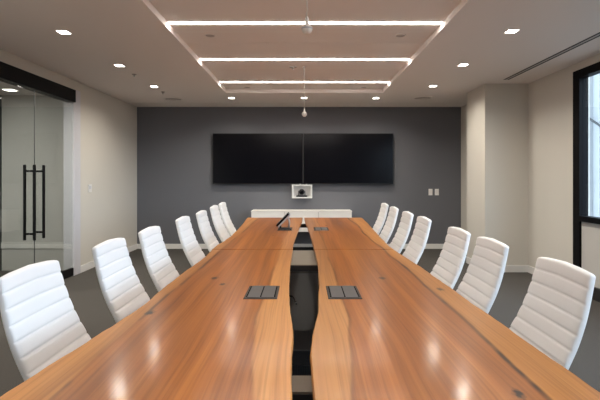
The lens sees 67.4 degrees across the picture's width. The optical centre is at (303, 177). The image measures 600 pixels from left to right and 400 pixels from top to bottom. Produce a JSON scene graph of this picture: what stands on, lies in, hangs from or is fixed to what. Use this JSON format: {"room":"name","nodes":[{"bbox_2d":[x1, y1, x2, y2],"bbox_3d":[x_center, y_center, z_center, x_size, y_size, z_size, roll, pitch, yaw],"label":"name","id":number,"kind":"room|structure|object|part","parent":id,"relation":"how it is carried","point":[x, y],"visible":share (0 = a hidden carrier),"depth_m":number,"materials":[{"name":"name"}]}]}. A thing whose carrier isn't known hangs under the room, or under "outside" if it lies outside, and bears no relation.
{"room":"conference room","nodes":[
{"label":"conference room","id":0,"kind":"room"},
{"bbox_2d":[0,95,1,270],"bbox_3d":[-4.590,0.048,4.500,0.220,2.650,4.600,0,0,0],"label":"wall","id":1,"kind":"structure","parent":0,"point":[0,95],"depth_m":6.65,"materials":[{"name":"grey"}]},
{"bbox_2d":[0,81,41,94],"bbox_3d":[-4.037,-1.277,4.500,1.327,0.100,4.600,0,0,0],"label":"ceiling","id":2,"kind":"structure","parent":0,"point":[21,91],"depth_m":6.38,"materials":[{"name":"white paint"}]},
{"bbox_2d":[2,95,63,269],"bbox_3d":[-3.962,0.048,6.740,1.177,2.650,0.120,0,0,0],"label":"glass door","id":3,"kind":"structure","parent":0,"point":[17,110],"depth_m":6.68,"materials":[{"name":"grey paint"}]},
{"bbox_2d":[1,242,63,247],"bbox_3d":[-3.926,0.998,6.673,1.107,0.090,0.015,0,0,0],"label":"trim","id":4,"kind":"structure","parent":3,"relation":"attached to","point":[3,244],"depth_m":6.67,"materials":[{"name":"grey paint"}]},
{"bbox_2d":[0,49,136,264],"bbox_3d":[-3.303,-0.003,2.445,0.140,2.752,12.890,0,0,0],"label":"wall","id":5,"kind":"structure","parent":0,"point":[108,123],"depth_m":7.31,"materials":[{"name":"grey paint"}]},
{"bbox_2d":[23,165,35,239],"bbox_3d":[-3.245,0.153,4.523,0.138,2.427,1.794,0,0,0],"label":"door handle","id":6,"kind":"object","parent":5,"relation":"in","point":[24,166],"depth_m":5.32,"materials":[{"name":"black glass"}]},
{"bbox_2d":[0,61,75,101],"bbox_3d":[-3.265,-1.148,4.888,0.135,0.172,2.875,0,0,0],"label":"trim","id":7,"kind":"structure","parent":5,"relation":"attached to","point":[9,74],"depth_m":5.37,"materials":[{"name":"black metal"}]},
{"bbox_2d":[34,90,73,278],"bbox_3d":[-3.245,0.153,5.872,0.138,2.427,0.892,0,0,0],"label":"door","id":8,"kind":"structure","parent":5,"relation":"in","point":[69,272],"depth_m":5.51,"materials":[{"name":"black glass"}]},
{"bbox_3d":[-3.245,0.290,5.520,0.138,0.895,0.030,0,0,0],"label":"pull handle","id":9,"kind":"part","parent":8,"relation":"part of","materials":[{"name":"black metal"}]},
{"bbox_3d":[-3.245,1.312,5.874,0.036,0.109,0.888,0,0,0],"label":"rail","id":10,"kind":"part","parent":8,"relation":"part of","materials":[{"name":"black metal"}]},
{"bbox_2d":[64,89,80,275],"bbox_3d":[-3.297,0.063,6.412,0.152,2.620,0.175,0,0,0],"label":"trim","id":11,"kind":"structure","parent":5,"relation":"attached to","point":[72,110],"depth_m":6.33,"materials":[{"name":"grey paint"}]},
{"bbox_2d":[88,184,91,191],"bbox_3d":[-3.227,0.156,6.800,0.012,0.120,0.110,0,0,0],"label":"light switch","id":12,"kind":"object","parent":5,"relation":"attached to","point":[89,185],"visible":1,"depth_m":6.79,"materials":[{"name":"white paint"}]},
{"bbox_2d":[81,244,136,272],"bbox_3d":[-3.226,1.323,7.613,0.014,0.100,2.226,0,0,0],"label":"baseboard","id":13,"kind":"structure","parent":5,"relation":"attached to","point":[87,266],"depth_m":6.83,"materials":[{"name":"white paint"}]},
{"bbox_2d":[137,107,460,243],"bbox_3d":[-0.087,-0.003,8.815,6.291,2.752,0.150,0,0,0],"label":"wall","id":14,"kind":"structure","parent":0,"point":[175,144],"depth_m":8.74,"materials":[{"name":"grey paint"}]},
{"bbox_2d":[213,133,302,183],"bbox_3d":[-0.877,-0.371,8.691,1.738,0.976,0.098,0,0,0],"label":"television","id":15,"kind":"object","parent":14,"relation":"attached to","point":[238,158],"visible":1,"depth_m":8.64,"materials":[{"name":"black glass"}]},
{"bbox_2d":[137,244,443,248],"bbox_3d":[-0.087,1.325,8.733,6.291,0.095,0.014,0,0,0],"label":"baseboard","id":16,"kind":"structure","parent":14,"relation":"attached to","point":[168,246],"depth_m":8.72,"materials":[{"name":"white paint"}]},
{"bbox_2d":[251,209,351,231],"bbox_3d":[-0.037,0.804,8.533,1.870,0.392,0.410,0,0,0],"label":"credenza","id":17,"kind":"object","parent":14,"relation":"attached to","point":[255,213],"visible":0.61,"depth_m":8.33,"materials":[{"name":"white laminate"}]},
{"bbox_3d":[-0.661,0.814,8.338,0.611,0.364,0.017,0,0,0],"label":"door","id":18,"kind":"part","parent":17,"relation":"part of","materials":[{"name":"white laminate"}]},
{"bbox_3d":[-0.037,0.814,8.338,0.618,0.364,0.017,0,0,0],"label":"door","id":19,"kind":"part","parent":17,"relation":"part of","materials":[{"name":"white laminate"}]},
{"bbox_3d":[0.588,0.814,8.338,0.611,0.364,0.017,0,0,0],"label":"door","id":20,"kind":"part","parent":17,"relation":"part of","materials":[{"name":"white laminate"}]},
{"bbox_2d":[292,184,311,197],"bbox_3d":[-0.028,0.251,8.675,0.390,0.275,0.130,0,0,0],"label":"shelf","id":21,"kind":"object","parent":14,"relation":"attached to","point":[295,188],"visible":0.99,"depth_m":8.72,"materials":[{"name":"white plastic"}]},
{"bbox_2d":[296,189,306,196],"bbox_3d":[-0.033,0.286,8.654,0.210,0.153,0.122,0,0,0],"label":"camera","id":22,"kind":"object","parent":21,"relation":"in","point":[301,191],"visible":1,"depth_m":8.62,"materials":[{"name":"black plastic"}]},
{"bbox_3d":[-0.028,0.258,8.729,0.330,0.210,0.019,0,0,0],"label":"panel","id":23,"kind":"part","parent":21,"relation":"part of","materials":[{"name":"white paint"}]},
{"bbox_2d":[303,133,392,183],"bbox_3d":[0.861,-0.371,8.691,1.730,0.976,0.098,0,0,0],"label":"television","id":24,"kind":"object","parent":14,"relation":"attached to","point":[328,158],"visible":1,"depth_m":8.64,"materials":[{"name":"black glass"}]},
{"bbox_2d":[0,0,599,106],"bbox_3d":[0.053,-1.479,2.445,6.853,0.200,12.890,0,0,0],"label":"ceiling","id":25,"kind":"structure","parent":0,"point":[138,35],"depth_m":4.79,"materials":[{"name":"white paint"}]},
{"bbox_2d":[55,30,71,33],"bbox_3d":[-2.265,-1.379,4.250,0.108,0.007,0.108,0,0,0],"label":"recessed light","id":26,"kind":"object","parent":25,"relation":"in","point":[58,31],"visible":1,"depth_m":4.23,"materials":[{"name":"white plastic"}]},
{"bbox_2d":[163,97,182,100],"bbox_3d":[-2.270,-1.375,7.850,0.330,0.011,0.330,0,0,0],"label":"ceiling vent","id":27,"kind":"object","parent":25,"relation":"in","point":[166,98],"visible":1,"depth_m":7.79,"materials":[{"name":"grey metal"}]},
{"bbox_2d":[205,34,215,37],"bbox_3d":[-0.940,-1.433,4.530,0.110,0.009,0.110,0,0,0],"label":"ceiling speaker","id":28,"kind":"object","parent":25,"relation":"attached to","point":[206,35],"visible":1,"depth_m":4.52,"materials":[{"name":"grey"}]},
{"bbox_2d":[221,82,387,82],"bbox_3d":[0.015,-1.436,6.730,2.536,0.010,0.056,0,0,0],"label":"light strip","id":29,"kind":"object","parent":25,"relation":"attached to","point":[221,82],"visible":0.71,"depth_m":6.74,"materials":[{"name":"white plastic"}]},
{"bbox_2d":[302,66,306,116],"bbox_3d":[0.012,-1.115,5.820,0.070,0.644,0.070,0,0,0],"label":"microphone","id":30,"kind":"object","parent":25,"relation":"hanging from","point":[304,114],"visible":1,"depth_m":5.82,"materials":[{"name":"grey"}]},
{"bbox_3d":[0.012,-1.144,5.820,0.008,0.566,0.008,0,0,0],"label":"cord","id":31,"kind":"part","parent":30,"relation":"part of","materials":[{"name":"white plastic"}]},
{"bbox_2d":[201,59,408,59],"bbox_3d":[0.015,-1.436,5.450,2.536,0.010,0.056,0,0,0],"label":"light strip","id":32,"kind":"object","parent":25,"relation":"attached to","point":[201,59],"visible":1,"depth_m":5.43,"materials":[{"name":"white plastic"}]},
{"bbox_2d":[169,22,441,23],"bbox_3d":[0.015,-1.436,4.170,2.536,0.010,0.056,0,0,0],"label":"light strip","id":33,"kind":"object","parent":25,"relation":"attached to","point":[169,22],"visible":0.71,"depth_m":4.15,"materials":[{"name":"white plastic"}]},
{"bbox_2d":[301,0,312,34],"bbox_3d":[0.020,-1.133,2.600,0.066,0.608,0.066,0,0,0],"label":"microphone","id":34,"kind":"object","parent":25,"relation":"hanging from","point":[306,28],"visible":1,"depth_m":2.59,"materials":[{"name":"grey"}]},
{"bbox_3d":[0.020,-1.160,2.600,0.008,0.534,0.008,0,0,0],"label":"cord","id":35,"kind":"part","parent":34,"relation":"part of","materials":[{"name":"white plastic"}]},
{"bbox_2d":[395,34,405,37],"bbox_3d":[0.976,-1.433,4.530,0.110,0.009,0.110,0,0,0],"label":"ceiling speaker","id":36,"kind":"object","parent":25,"relation":"attached to","point":[396,35],"visible":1,"depth_m":4.52,"materials":[{"name":"grey"}]},
{"bbox_2d":[413,96,431,99],"bbox_3d":[2.050,-1.375,7.750,0.330,0.011,0.330,0,0,0],"label":"ceiling vent","id":37,"kind":"object","parent":25,"relation":"in","point":[420,97],"visible":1,"depth_m":7.68,"materials":[{"name":"grey metal"}]},
{"bbox_2d":[504,29,519,32],"bbox_3d":[1.955,-1.379,4.220,0.108,0.007,0.108,0,0,0],"label":"recessed light","id":38,"kind":"object","parent":25,"relation":"in","point":[508,30],"visible":1,"depth_m":4.22,"materials":[{"name":"white plastic"}]},
{"bbox_2d":[505,30,517,32],"bbox_3d":[1.955,-1.379,4.220,0.094,0.006,0.094,0,0,0],"label":"diffuser","id":39,"kind":"object","parent":38,"relation":"attached to","point":[508,31],"depth_m":4.23,"materials":[{"name":"white plastic"}]},
{"bbox_2d":[504,32,599,79],"bbox_3d":[2.842,-1.409,2.260,0.084,0.061,8.120,0,0,0],"label":"ceiling vent","id":40,"kind":"object","parent":25,"relation":"in","point":[597,34],"visible":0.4,"depth_m":5.03,"materials":[{"name":"black metal"}]},
{"bbox_2d":[0,249,599,396],"bbox_3d":[-0.800,1.433,2.370,8.800,0.120,13.140,0,0,0],"label":"floor","id":41,"kind":"structure","parent":0,"point":[85,293],"depth_m":4.85,"materials":[{"name":"grey carpet"}]},
{"bbox_2d":[0,260,90,380],"bbox_3d":[-0.933,0.889,2.134,0.760,0.965,0.590,0,0,0],"label":"chair","id":42,"kind":"object","parent":41,"relation":"on","point":[41,323],"visible":0.56,"depth_m":2.04,"materials":[{"name":"white leather"}]},
{"bbox_2d":[92,238,149,322],"bbox_3d":[-0.933,0.889,2.999,0.760,0.965,0.590,0,0,0],"label":"chair","id":43,"kind":"object","parent":41,"relation":"on","point":[123,292],"visible":0.54,"depth_m":2.89,"materials":[{"name":"white leather"}]},
{"bbox_2d":[138,226,179,291],"bbox_3d":[-0.933,0.889,3.774,0.760,0.965,0.590,0,0,0],"label":"chair","id":44,"kind":"object","parent":41,"relation":"on","point":[160,267],"visible":0.51,"depth_m":3.66,"materials":[{"name":"white leather"}]},
{"bbox_2d":[175,216,205,265],"bbox_3d":[-0.933,0.889,4.801,0.760,0.965,0.590,0,0,0],"label":"chair","id":45,"kind":"object","parent":41,"relation":"on","point":[192,250],"visible":0.54,"depth_m":4.67,"materials":[{"name":"white leather"}]},
{"bbox_2d":[196,210,218,251],"bbox_3d":[-0.933,0.889,5.670,0.760,0.965,0.590,0,0,0],"label":"chair","id":46,"kind":"object","parent":41,"relation":"on","point":[207,234],"visible":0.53,"depth_m":5.53,"materials":[{"name":"white leather"}]},
{"bbox_2d":[210,205,230,241],"bbox_3d":[-0.933,0.880,6.479,0.760,0.983,0.590,0,0,0],"label":"chair","id":47,"kind":"object","parent":41,"relation":"on","point":[219,226],"visible":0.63,"depth_m":6.33,"materials":[{"name":"white leather"}]},
{"bbox_2d":[219,202,235,235],"bbox_3d":[-0.933,0.876,7.124,0.760,0.992,0.590,0,0,0],"label":"chair","id":48,"kind":"object","parent":41,"relation":"on","point":[227,222],"visible":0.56,"depth_m":6.96,"materials":[{"name":"white leather"}]},
{"bbox_2d":[0,218,599,399],"bbox_3d":[0.017,0.994,3.940,1.799,0.757,6.280,0,0,0],"label":"conference table","id":49,"kind":"object","parent":41,"relation":"on","point":[372,323],"visible":0.95,"depth_m":1.75,"materials":[{"name":"brown wood"}]},
{"bbox_3d":[-0.260,0.618,2.451,0.069,0.004,0.250,0,0,0],"label":"lid","id":50,"kind":"part","parent":49,"relation":"part of","materials":[{"name":"grey metal"}]},
{"bbox_3d":[-0.186,0.618,2.451,0.069,0.004,0.250,0,0,0],"label":"lid","id":51,"kind":"part","parent":49,"relation":"part of","materials":[{"name":"grey metal"}]},
{"bbox_2d":[276,212,290,228],"bbox_3d":[-0.239,0.518,5.460,0.178,0.196,0.210,0,0,0],"label":"panel","id":52,"kind":"object","parent":49,"relation":"on","point":[287,215],"visible":1,"depth_m":5.36,"materials":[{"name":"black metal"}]},
{"bbox_3d":[0.000,0.704,1.482,0.680,0.042,0.125,0,0,0],"label":"cross plate","id":53,"kind":"part","parent":49,"relation":"part of","materials":[{"name":"black metal"}]},
{"bbox_3d":[0.000,0.680,1.482,0.680,0.006,0.117,0,0,0],"label":"plate","id":54,"kind":"part","parent":49,"relation":"part of","materials":[{"name":"grey metal"}]},
{"bbox_3d":[0.000,0.704,3.855,0.680,0.042,0.710,0,0,0],"label":"cross plate","id":55,"kind":"part","parent":49,"relation":"part of","materials":[{"name":"black metal"}]},
{"bbox_3d":[0.000,0.680,3.855,0.680,0.006,0.702,0,0,0],"label":"plate","id":56,"kind":"part","parent":49,"relation":"part of","materials":[{"name":"beige metal"}]},
{"bbox_3d":[0.178,0.618,2.451,0.069,0.004,0.250,0,0,0],"label":"lid","id":57,"kind":"part","parent":49,"relation":"part of","materials":[{"name":"grey metal"}]},
{"bbox_3d":[0.253,0.618,2.451,0.069,0.004,0.250,0,0,0],"label":"lid","id":58,"kind":"part","parent":49,"relation":"part of","materials":[{"name":"grey metal"}]},
{"bbox_2d":[372,203,388,234],"bbox_3d":[0.923,0.880,7.002,0.760,0.983,0.590,0,0,0],"label":"chair","id":59,"kind":"object","parent":41,"relation":"on","point":[379,223],"visible":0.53,"depth_m":6.89,"materials":[{"name":"white leather"}]},
{"bbox_2d":[379,206,398,243],"bbox_3d":[0.923,0.885,6.284,0.760,0.973,0.590,0,0,0],"label":"chair","id":60,"kind":"object","parent":41,"relation":"on","point":[388,228],"visible":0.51,"depth_m":6.18,"materials":[{"name":"white leather"}]},
{"bbox_2d":[389,211,413,252],"bbox_3d":[0.923,0.889,5.460,0.760,0.965,0.590,0,0,0],"label":"chair","id":61,"kind":"object","parent":41,"relation":"on","point":[398,242],"visible":0.51,"depth_m":5.37,"materials":[{"name":"white leather"}]},
{"bbox_2d":[403,216,431,263],"bbox_3d":[0.923,0.889,4.720,0.760,0.965,0.590,0,0,0],"label":"chair","id":62,"kind":"object","parent":41,"relation":"on","point":[414,250],"visible":0.48,"depth_m":4.64,"materials":[{"name":"white leather"}]},
{"bbox_2d":[430,227,470,288],"bbox_3d":[0.923,0.889,3.660,0.760,0.965,0.590,0,0,0],"label":"chair","id":63,"kind":"object","parent":41,"relation":"on","point":[448,267],"visible":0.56,"depth_m":3.59,"materials":[{"name":"white leather"}]},
{"bbox_2d":[456,237,508,313],"bbox_3d":[0.923,0.889,3.013,0.760,0.965,0.590,0,0,0],"label":"chair","id":64,"kind":"object","parent":41,"relation":"on","point":[481,283],"visible":0.44,"depth_m":2.95,"materials":[{"name":"white leather"}]},
{"bbox_2d":[509,257,595,369],"bbox_3d":[0.923,0.889,2.176,0.760,0.965,0.590,0,0,0],"label":"chair","id":65,"kind":"object","parent":41,"relation":"on","point":[552,317],"visible":0.5,"depth_m":2.12,"materials":[{"name":"white leather"}]},
{"bbox_2d":[461,84,527,264],"bbox_3d":[3.065,-0.003,7.730,0.830,2.752,2.320,0,0,0],"label":"wall column","id":66,"kind":"structure","parent":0,"point":[494,117],"depth_m":6.57,"materials":[{"name":"grey paint"}]},
{"bbox_2d":[528,54,599,267],"bbox_3d":[3.380,-0.003,1.500,0.200,2.752,11.000,0,0,0],"label":"wall","id":67,"kind":"structure","parent":0,"point":[550,97],"depth_m":5.93,"materials":[{"name":"grey paint"}]},
{"bbox_2d":[466,256,535,273],"bbox_3d":[2.958,1.323,7.098,0.644,0.100,3.256,0,0,0],"label":"baseboard","id":68,"kind":"structure","parent":67,"relation":"attached to","point":[508,268],"depth_m":6.56,"materials":[{"name":"white paint"}]},
{"bbox_2d":[573,62,599,267],"bbox_3d":[3.320,0.043,0.735,0.120,2.660,9.470,0,0,0],"label":"window","id":69,"kind":"structure","parent":67,"relation":"in","point":[580,77],"depth_m":5.34,"materials":[{"name":"black metal"}]},
{"bbox_2d":[592,287,599,301],"bbox_3d":[3.319,1.303,0.670,0.102,0.140,9.340,0,0,0],"label":"baseboard","id":70,"kind":"structure","parent":67,"relation":"attached to","point":[596,292],"depth_m":5.02,"materials":[{"name":"black"}]},
{"bbox_2d":[582,222,599,288],"bbox_3d":[3.335,0.872,0.670,0.070,0.722,9.340,0,0,0],"label":"wall panel","id":71,"kind":"object","parent":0,"point":[590,232],"visible":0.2,"depth_m":5.16,"materials":[{"name":"grey paint"}]},
{"label":"outside","id":72,"kind":"structure","parent":0,"visible":0},
{"bbox_2d":[590,74,599,216],"bbox_3d":[9.440,-0.627,14.780,1.120,28.000,12.560,0,0,0],"label":"neighbouring building","id":73,"kind":"structure","parent":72,"point":[594,80],"depth_m":13.87,"materials":[{"name":"white"}]},
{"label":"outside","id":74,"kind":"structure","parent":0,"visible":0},
{"bbox_2d":[590,118,599,126],"bbox_3d":[8.700,-1.352,12.751,0.070,4.311,7.535,0,0,0],"label":"cable","id":75,"kind":"object","parent":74,"point":[591,119],"visible":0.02,"depth_m":13.40,"materials":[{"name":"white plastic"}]}
]}

